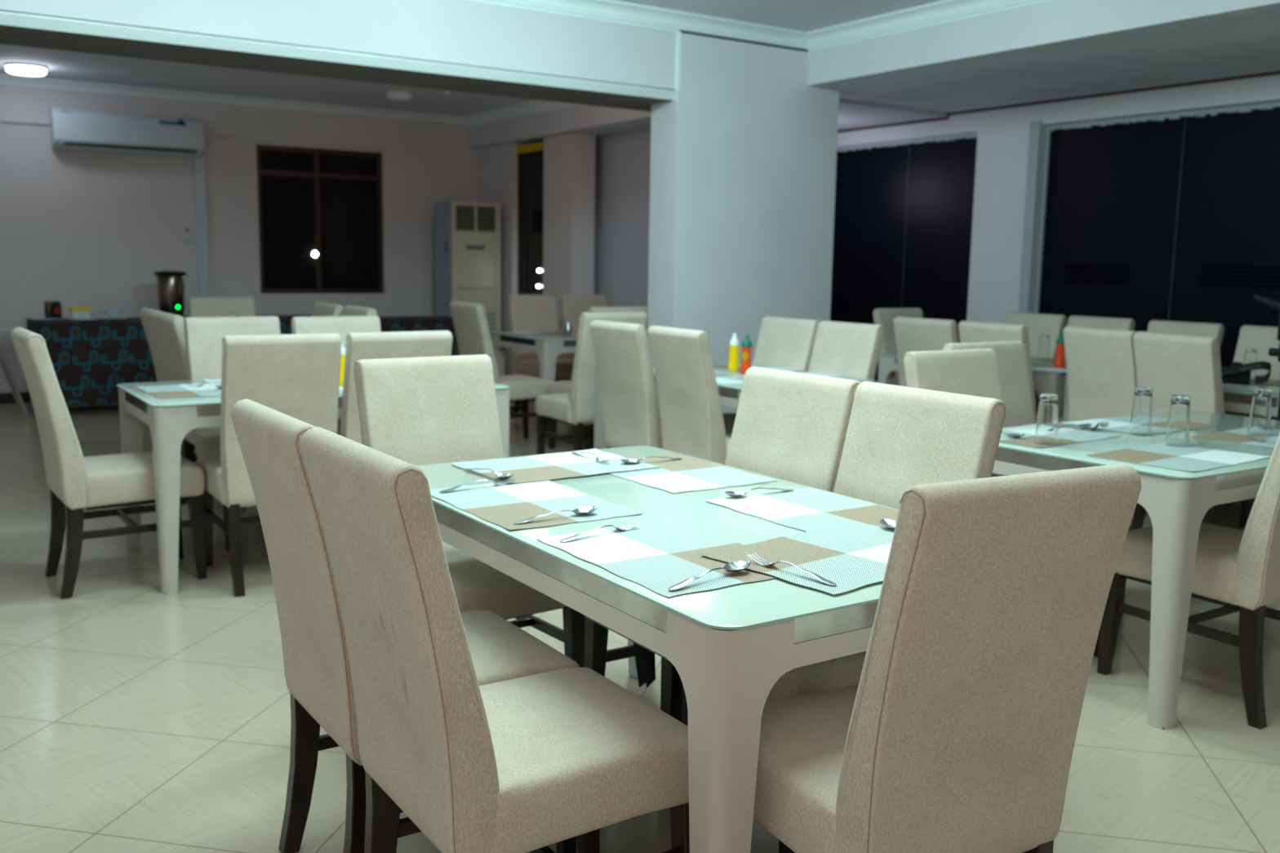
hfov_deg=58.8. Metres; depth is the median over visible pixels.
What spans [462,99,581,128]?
trim
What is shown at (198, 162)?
trim
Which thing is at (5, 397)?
baseboard
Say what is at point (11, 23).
trim
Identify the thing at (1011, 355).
dining chair
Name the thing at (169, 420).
dining table
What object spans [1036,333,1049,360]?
drinking glass
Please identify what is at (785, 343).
dining chair
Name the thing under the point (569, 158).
wall
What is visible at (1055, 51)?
ceiling beam
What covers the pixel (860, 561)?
placemat
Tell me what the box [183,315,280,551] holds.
dining chair
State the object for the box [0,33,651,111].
trim
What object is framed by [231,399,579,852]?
dining chair
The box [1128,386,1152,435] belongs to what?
drinking glass
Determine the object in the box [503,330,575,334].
placemat
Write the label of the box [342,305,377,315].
dining chair
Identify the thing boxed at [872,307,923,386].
dining chair
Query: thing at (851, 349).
dining chair
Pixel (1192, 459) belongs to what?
placemat
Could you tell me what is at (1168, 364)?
dining chair
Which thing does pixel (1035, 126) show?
trim
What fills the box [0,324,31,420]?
folding table
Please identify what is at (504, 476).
spoon
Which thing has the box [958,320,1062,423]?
dining chair
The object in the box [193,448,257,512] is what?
dining chair
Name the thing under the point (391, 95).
ceiling light
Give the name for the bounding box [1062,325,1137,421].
dining chair
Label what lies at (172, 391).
placemat
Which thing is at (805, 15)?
ceiling
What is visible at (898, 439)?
dining chair
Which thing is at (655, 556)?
placemat
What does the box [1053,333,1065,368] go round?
ketchup bottle
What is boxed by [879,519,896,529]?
spoon
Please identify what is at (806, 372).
placemat
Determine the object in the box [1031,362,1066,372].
placemat
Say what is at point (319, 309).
dining chair
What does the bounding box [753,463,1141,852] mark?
dining chair
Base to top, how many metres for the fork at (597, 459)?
0.018 m
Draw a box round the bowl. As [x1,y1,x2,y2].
[103,310,121,317]
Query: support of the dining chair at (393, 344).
on the floor
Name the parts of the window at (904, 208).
glass panel, glass panel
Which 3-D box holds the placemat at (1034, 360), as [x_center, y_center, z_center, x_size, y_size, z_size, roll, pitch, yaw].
[2.465,-0.434,7.289,0.348,0.003,0.494,-5,10,-33]
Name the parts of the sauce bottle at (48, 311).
jar lid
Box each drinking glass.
[1034,392,1057,445]
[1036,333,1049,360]
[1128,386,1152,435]
[1164,394,1190,447]
[1243,348,1257,380]
[1247,387,1271,435]
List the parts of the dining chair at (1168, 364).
leg, backrest, leg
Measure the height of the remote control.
0.125 m
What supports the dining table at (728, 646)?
on the floor
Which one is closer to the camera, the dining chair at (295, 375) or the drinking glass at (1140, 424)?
the drinking glass at (1140, 424)
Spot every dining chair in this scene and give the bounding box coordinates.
[10,327,207,599]
[139,307,196,456]
[155,311,197,505]
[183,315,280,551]
[187,297,255,317]
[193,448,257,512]
[195,333,342,597]
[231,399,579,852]
[291,315,381,435]
[299,426,689,852]
[311,302,343,316]
[339,330,452,444]
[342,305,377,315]
[354,354,584,667]
[449,301,552,446]
[507,294,573,413]
[535,311,647,454]
[547,306,648,449]
[560,294,607,359]
[583,366,860,722]
[589,320,731,448]
[647,325,732,464]
[681,381,1005,852]
[722,316,819,432]
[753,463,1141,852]
[808,320,884,381]
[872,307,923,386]
[893,316,959,386]
[902,348,1101,657]
[942,340,1133,616]
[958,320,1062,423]
[1004,311,1066,401]
[1035,315,1135,417]
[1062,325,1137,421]
[1097,433,1279,729]
[1130,331,1255,530]
[1146,320,1224,348]
[1222,324,1279,528]
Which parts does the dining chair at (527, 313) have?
leg, backrest, seat, seat frame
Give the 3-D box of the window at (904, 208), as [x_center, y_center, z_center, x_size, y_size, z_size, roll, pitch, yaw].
[2.038,-1.250,9.819,0.050,2.355,2.150,-5,10,-33]
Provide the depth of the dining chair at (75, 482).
4.49 m
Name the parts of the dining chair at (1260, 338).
leg, backrest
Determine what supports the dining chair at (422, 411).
on the floor
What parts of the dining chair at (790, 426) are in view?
leg, seat, leg, backrest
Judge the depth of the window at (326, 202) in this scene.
11.42 m
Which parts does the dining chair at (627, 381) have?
backrest, seat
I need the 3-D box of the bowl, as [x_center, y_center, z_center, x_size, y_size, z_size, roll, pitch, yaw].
[-4.511,-0.965,9.717,0.144,0.062,0.144,-5,10,-33]
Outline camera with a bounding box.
[1221,361,1271,384]
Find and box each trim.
[0,10,678,104]
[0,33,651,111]
[0,74,465,124]
[193,157,209,297]
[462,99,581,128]
[466,0,807,52]
[675,31,681,91]
[807,0,1053,52]
[1017,120,1041,312]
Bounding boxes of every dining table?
[116,379,510,594]
[416,445,898,852]
[491,330,647,441]
[594,360,883,448]
[878,352,1066,417]
[992,409,1279,729]
[1062,373,1279,422]
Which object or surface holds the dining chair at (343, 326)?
on the floor
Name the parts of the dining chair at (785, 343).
seat, backrest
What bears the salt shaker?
on the placemat at (573, 335)
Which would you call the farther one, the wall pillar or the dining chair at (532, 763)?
the wall pillar
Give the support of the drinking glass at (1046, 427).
on the placemat at (1065, 436)
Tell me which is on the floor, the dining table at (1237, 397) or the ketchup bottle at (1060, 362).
the dining table at (1237, 397)
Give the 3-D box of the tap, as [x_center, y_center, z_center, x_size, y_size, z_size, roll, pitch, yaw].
[-4.079,-1.055,9.956,0.040,0.090,0.060,-5,10,-33]
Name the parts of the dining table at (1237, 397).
leg, glass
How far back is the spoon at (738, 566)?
2.12 m
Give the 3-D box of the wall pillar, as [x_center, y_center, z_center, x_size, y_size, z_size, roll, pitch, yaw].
[0.709,-1.205,7.751,1.360,2.860,0.300,-5,10,-33]
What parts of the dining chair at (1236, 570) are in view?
leg, seat, seat frame, leg, backrest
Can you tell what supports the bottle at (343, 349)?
on the placemat at (340, 388)
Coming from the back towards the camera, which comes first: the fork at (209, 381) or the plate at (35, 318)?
the plate at (35, 318)
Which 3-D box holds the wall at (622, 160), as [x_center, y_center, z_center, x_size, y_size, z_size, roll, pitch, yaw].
[-0.153,-1.498,10.769,0.150,2.540,4.500,-5,10,-33]
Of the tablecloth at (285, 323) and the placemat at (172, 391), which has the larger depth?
the tablecloth at (285, 323)
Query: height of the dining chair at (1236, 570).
1.038 m
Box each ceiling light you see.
[4,62,47,75]
[386,91,412,101]
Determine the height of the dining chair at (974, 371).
1.038 m
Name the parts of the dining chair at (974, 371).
backrest, leg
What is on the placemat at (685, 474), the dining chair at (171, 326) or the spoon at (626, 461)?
the spoon at (626, 461)
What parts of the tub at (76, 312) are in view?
tub lid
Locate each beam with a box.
[0,0,676,90]
[468,0,1279,148]
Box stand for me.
[1253,293,1279,420]
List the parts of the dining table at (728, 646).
leg, glass, leg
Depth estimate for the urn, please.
9.96 m
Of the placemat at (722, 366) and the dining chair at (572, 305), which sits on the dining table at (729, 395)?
the placemat at (722, 366)
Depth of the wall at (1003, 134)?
8.52 m
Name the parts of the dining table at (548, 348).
leg, leg, glass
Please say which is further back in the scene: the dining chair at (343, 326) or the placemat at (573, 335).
the placemat at (573, 335)
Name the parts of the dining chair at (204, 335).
seat, leg, backrest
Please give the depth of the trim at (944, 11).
6.84 m
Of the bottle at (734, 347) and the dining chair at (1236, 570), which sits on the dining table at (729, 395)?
the bottle at (734, 347)
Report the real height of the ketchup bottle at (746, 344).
0.206 m
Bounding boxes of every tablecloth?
[26,316,157,406]
[183,315,311,334]
[378,315,459,355]
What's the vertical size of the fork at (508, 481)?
0.018 m
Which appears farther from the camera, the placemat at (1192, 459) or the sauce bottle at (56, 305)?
the sauce bottle at (56, 305)
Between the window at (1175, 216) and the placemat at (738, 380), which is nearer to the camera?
the placemat at (738, 380)
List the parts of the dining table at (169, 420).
leg, leg, glass, leg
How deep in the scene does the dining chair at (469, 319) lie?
8.02 m
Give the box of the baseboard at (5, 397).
[0,391,31,404]
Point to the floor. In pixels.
(135, 717)
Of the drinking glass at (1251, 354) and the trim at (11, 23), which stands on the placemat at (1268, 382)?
the drinking glass at (1251, 354)
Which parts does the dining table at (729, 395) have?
leg, glass, leg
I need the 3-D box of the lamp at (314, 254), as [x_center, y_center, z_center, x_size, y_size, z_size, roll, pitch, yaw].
[-3.272,-1.738,11.434,0.058,0.060,0.060,-5,10,-33]
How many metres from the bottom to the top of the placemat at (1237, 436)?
0.004 m
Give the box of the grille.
[487,312,495,339]
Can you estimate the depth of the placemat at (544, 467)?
3.21 m
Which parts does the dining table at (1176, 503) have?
glass, leg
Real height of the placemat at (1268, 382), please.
0.004 m
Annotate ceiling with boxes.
[0,0,942,116]
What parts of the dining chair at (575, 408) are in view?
leg, seat, seat frame, leg, leg, backrest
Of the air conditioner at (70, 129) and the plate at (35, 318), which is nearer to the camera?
the plate at (35, 318)
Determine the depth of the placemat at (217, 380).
5.25 m
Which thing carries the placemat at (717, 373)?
on the dining table at (729, 395)
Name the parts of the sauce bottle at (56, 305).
lid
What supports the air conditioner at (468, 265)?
on the floor
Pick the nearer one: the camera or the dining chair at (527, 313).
the camera
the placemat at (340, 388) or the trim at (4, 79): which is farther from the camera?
the trim at (4, 79)
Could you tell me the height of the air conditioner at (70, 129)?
0.335 m
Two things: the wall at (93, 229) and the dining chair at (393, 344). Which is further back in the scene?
the wall at (93, 229)
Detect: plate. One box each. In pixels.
[31,317,62,319]
[68,317,99,320]
[97,316,128,319]
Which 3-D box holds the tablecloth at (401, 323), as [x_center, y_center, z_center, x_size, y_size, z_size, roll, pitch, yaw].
[-2.224,-0.686,10.814,1.055,0.703,0.606,-5,10,-33]
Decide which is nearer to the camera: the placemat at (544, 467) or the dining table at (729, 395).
the placemat at (544, 467)
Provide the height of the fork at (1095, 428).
0.018 m
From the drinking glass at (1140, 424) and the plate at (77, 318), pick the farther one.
the plate at (77, 318)
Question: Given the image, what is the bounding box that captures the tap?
[172,301,177,311]
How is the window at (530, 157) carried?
in the wall at (569, 158)
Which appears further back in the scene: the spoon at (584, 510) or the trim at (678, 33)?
the trim at (678, 33)
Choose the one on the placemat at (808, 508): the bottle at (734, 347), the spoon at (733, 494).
the spoon at (733, 494)
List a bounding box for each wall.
[0,84,477,392]
[476,132,595,381]
[593,128,650,331]
[836,74,1279,323]
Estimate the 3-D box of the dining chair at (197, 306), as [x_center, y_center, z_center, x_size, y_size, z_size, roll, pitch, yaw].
[-2.873,-0.385,8.026,0.450,1.038,0.628,-5,10,-33]
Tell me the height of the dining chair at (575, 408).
1.038 m
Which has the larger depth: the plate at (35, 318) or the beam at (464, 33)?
the plate at (35, 318)
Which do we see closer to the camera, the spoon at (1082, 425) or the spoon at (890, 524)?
the spoon at (890, 524)
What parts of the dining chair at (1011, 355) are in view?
backrest, leg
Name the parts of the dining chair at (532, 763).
leg, backrest, seat, leg, leg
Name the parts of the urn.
lid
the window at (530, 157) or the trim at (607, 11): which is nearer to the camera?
the trim at (607, 11)
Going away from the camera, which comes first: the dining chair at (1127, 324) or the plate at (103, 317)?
the dining chair at (1127, 324)
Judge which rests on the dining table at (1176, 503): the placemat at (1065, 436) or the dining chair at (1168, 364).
the placemat at (1065, 436)
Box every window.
[256,144,383,293]
[516,142,543,294]
[830,132,977,382]
[1035,101,1279,367]
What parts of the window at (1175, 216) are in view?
glass panel, glass panel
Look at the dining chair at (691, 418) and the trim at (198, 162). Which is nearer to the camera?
the dining chair at (691, 418)
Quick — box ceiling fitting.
[219,76,231,79]
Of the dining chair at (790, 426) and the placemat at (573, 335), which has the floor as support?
the dining chair at (790, 426)
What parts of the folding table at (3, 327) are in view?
leg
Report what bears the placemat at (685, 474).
on the dining table at (728, 646)
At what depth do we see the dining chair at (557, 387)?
7.85 m
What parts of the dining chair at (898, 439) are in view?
leg, leg, seat, backrest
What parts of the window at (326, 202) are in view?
pane, pane, pane, pane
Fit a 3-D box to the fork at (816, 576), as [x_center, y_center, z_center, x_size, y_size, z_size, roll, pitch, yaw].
[0.286,0.267,2.140,0.025,0.018,0.218,-6,11,-39]
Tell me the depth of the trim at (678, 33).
7.08 m
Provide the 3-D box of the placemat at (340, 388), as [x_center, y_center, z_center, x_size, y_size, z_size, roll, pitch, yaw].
[-1.475,-0.150,4.888,0.494,0.004,0.348,-5,10,-33]
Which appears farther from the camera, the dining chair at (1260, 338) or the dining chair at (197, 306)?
the dining chair at (197, 306)
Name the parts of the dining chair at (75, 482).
backrest, leg, leg, seat frame, seat, leg, leg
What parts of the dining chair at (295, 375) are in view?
leg, seat, leg, backrest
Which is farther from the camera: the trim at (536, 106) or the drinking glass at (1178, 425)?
the trim at (536, 106)
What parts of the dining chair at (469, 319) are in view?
backrest, seat frame, leg, seat, leg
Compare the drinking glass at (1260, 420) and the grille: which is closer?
the drinking glass at (1260, 420)
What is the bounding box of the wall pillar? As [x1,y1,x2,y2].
[647,30,839,413]
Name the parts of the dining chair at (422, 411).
backrest, seat, seat frame, leg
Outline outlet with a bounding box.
[64,142,196,152]
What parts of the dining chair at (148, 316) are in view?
backrest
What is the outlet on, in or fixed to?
attached to the air conditioner at (70, 129)
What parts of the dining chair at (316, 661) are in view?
backrest, leg, leg, seat, leg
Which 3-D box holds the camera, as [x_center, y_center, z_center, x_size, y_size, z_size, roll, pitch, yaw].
[3.121,-0.291,5.946,0.320,0.129,0.191,5,9,28]
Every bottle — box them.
[44,301,53,318]
[52,301,62,318]
[338,340,346,386]
[728,333,739,371]
[739,334,751,373]
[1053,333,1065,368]
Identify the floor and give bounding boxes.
[0,400,1279,852]
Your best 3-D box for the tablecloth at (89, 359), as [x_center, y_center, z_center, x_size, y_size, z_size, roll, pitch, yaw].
[-4.651,-0.568,9.723,1.035,0.703,0.656,-5,10,-33]
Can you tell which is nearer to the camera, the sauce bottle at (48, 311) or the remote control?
the sauce bottle at (48, 311)
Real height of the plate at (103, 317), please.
0.013 m
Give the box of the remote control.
[183,227,191,240]
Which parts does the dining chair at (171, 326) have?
backrest, leg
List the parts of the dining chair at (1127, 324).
seat, backrest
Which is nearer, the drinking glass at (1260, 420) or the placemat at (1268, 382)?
the drinking glass at (1260, 420)
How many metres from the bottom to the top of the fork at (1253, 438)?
0.018 m
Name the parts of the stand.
handle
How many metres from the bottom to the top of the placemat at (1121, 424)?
0.003 m
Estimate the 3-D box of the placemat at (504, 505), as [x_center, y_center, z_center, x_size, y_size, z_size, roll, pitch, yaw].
[-0.272,0.182,2.748,0.348,0.004,0.494,-5,10,-33]
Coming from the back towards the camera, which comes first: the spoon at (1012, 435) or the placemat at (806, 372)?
the placemat at (806, 372)
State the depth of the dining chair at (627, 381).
5.72 m
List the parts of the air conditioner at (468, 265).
handle, display panel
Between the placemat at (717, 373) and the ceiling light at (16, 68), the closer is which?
the placemat at (717, 373)
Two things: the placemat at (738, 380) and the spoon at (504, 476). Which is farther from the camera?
the placemat at (738, 380)
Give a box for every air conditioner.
[48,107,204,157]
[434,200,501,342]
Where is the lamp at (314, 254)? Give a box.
[311,251,317,257]
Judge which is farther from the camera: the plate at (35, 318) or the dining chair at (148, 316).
the plate at (35, 318)
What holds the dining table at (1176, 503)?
on the floor
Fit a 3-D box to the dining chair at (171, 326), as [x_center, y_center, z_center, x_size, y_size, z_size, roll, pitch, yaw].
[-2.182,-0.083,6.039,0.628,1.038,0.450,-5,10,-33]
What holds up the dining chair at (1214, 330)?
on the floor
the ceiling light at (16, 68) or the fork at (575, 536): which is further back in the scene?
the ceiling light at (16, 68)
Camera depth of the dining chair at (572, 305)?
10.11 m
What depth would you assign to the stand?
4.88 m
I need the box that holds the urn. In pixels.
[153,271,186,317]
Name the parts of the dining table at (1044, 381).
leg, glass, leg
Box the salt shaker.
[564,322,572,334]
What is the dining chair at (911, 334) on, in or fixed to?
on the floor
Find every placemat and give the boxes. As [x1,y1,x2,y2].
[136,382,221,399]
[203,378,221,386]
[338,386,343,395]
[430,480,642,530]
[450,448,659,483]
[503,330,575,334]
[535,520,777,597]
[542,333,577,337]
[607,453,777,493]
[653,367,732,375]
[699,521,894,595]
[705,487,898,542]
[713,363,800,371]
[715,376,744,386]
[799,371,874,381]
[999,423,1122,447]
[1031,357,1066,363]
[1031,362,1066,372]
[1062,415,1218,434]
[1085,442,1271,471]
[1190,426,1279,448]
[1248,379,1279,385]
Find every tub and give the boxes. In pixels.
[68,306,91,318]
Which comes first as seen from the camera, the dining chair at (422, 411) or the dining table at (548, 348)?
the dining chair at (422, 411)
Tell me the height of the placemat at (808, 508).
0.004 m
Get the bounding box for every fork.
[186,381,221,386]
[439,477,515,492]
[560,520,641,542]
[571,452,611,462]
[746,552,836,586]
[1089,421,1109,431]
[1245,435,1277,441]
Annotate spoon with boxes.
[463,467,514,479]
[514,506,597,524]
[620,456,682,463]
[668,560,750,590]
[724,487,793,497]
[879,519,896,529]
[1001,431,1025,437]
[1057,423,1092,429]
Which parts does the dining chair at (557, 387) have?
leg, seat, leg, backrest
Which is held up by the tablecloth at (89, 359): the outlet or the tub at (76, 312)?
the tub at (76, 312)
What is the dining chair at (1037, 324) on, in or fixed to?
on the floor

